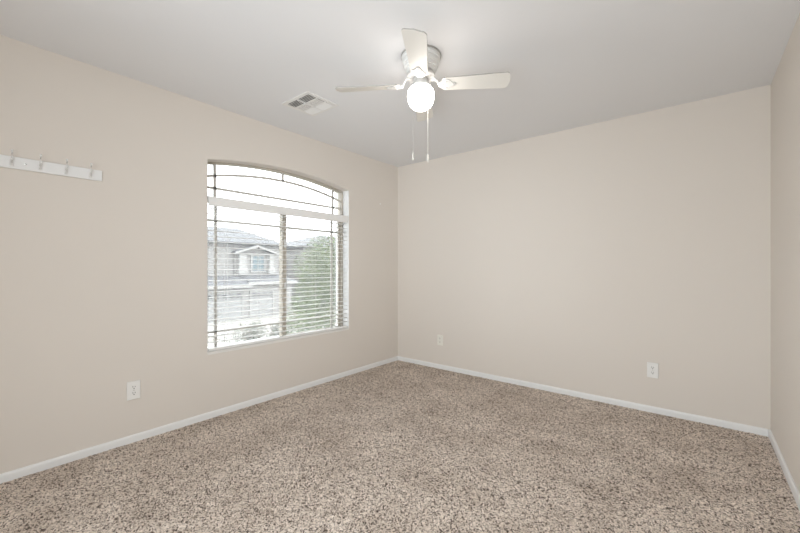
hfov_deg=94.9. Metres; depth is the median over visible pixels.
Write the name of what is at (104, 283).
wall
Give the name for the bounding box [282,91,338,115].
ceiling vent
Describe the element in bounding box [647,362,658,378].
wall outlet
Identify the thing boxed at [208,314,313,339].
driveway
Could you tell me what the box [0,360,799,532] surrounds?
carpet
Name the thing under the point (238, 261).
house
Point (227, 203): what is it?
window blind
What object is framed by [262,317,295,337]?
shrub
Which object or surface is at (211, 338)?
ground
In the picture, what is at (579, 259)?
wall
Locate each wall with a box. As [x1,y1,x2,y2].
[0,35,397,473]
[398,85,770,429]
[771,13,799,492]
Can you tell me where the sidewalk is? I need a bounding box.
[208,324,335,346]
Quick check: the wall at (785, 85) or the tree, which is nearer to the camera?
the wall at (785, 85)
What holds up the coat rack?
attached to the wall at (104, 283)
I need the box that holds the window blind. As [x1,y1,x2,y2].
[208,196,347,350]
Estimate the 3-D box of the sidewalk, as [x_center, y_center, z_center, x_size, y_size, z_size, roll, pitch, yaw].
[-4.024,4.516,28.887,1.700,0.120,160.000,0,0,39]
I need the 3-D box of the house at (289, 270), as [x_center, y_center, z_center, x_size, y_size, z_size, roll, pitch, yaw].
[-8.857,0.304,46.119,11.300,8.544,13.100,0,0,39]
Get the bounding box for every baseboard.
[0,356,397,483]
[398,356,767,436]
[768,429,799,510]
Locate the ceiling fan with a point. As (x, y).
(420, 60)
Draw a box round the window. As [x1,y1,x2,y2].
[208,162,348,354]
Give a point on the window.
(282, 254)
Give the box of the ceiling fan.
[335,28,509,161]
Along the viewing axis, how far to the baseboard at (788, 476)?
2.06 m
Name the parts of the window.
sash, sill, sash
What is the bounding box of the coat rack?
[0,149,101,180]
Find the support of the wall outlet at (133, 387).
attached to the wall at (104, 283)
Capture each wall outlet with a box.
[127,380,139,400]
[437,335,442,345]
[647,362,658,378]
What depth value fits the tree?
13.25 m
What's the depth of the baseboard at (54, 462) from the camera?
2.58 m
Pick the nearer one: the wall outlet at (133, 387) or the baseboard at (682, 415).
the wall outlet at (133, 387)
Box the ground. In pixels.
[208,308,334,341]
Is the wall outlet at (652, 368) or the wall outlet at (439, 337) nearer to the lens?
the wall outlet at (652, 368)
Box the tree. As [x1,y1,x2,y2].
[286,234,335,333]
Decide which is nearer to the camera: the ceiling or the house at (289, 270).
the ceiling
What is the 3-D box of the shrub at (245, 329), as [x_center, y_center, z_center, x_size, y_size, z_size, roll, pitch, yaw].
[-7.612,3.641,18.524,1.935,1.898,2.416,0,0,39]
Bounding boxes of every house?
[208,226,296,322]
[286,235,335,308]
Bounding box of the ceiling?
[0,0,799,166]
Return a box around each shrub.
[220,319,268,343]
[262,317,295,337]

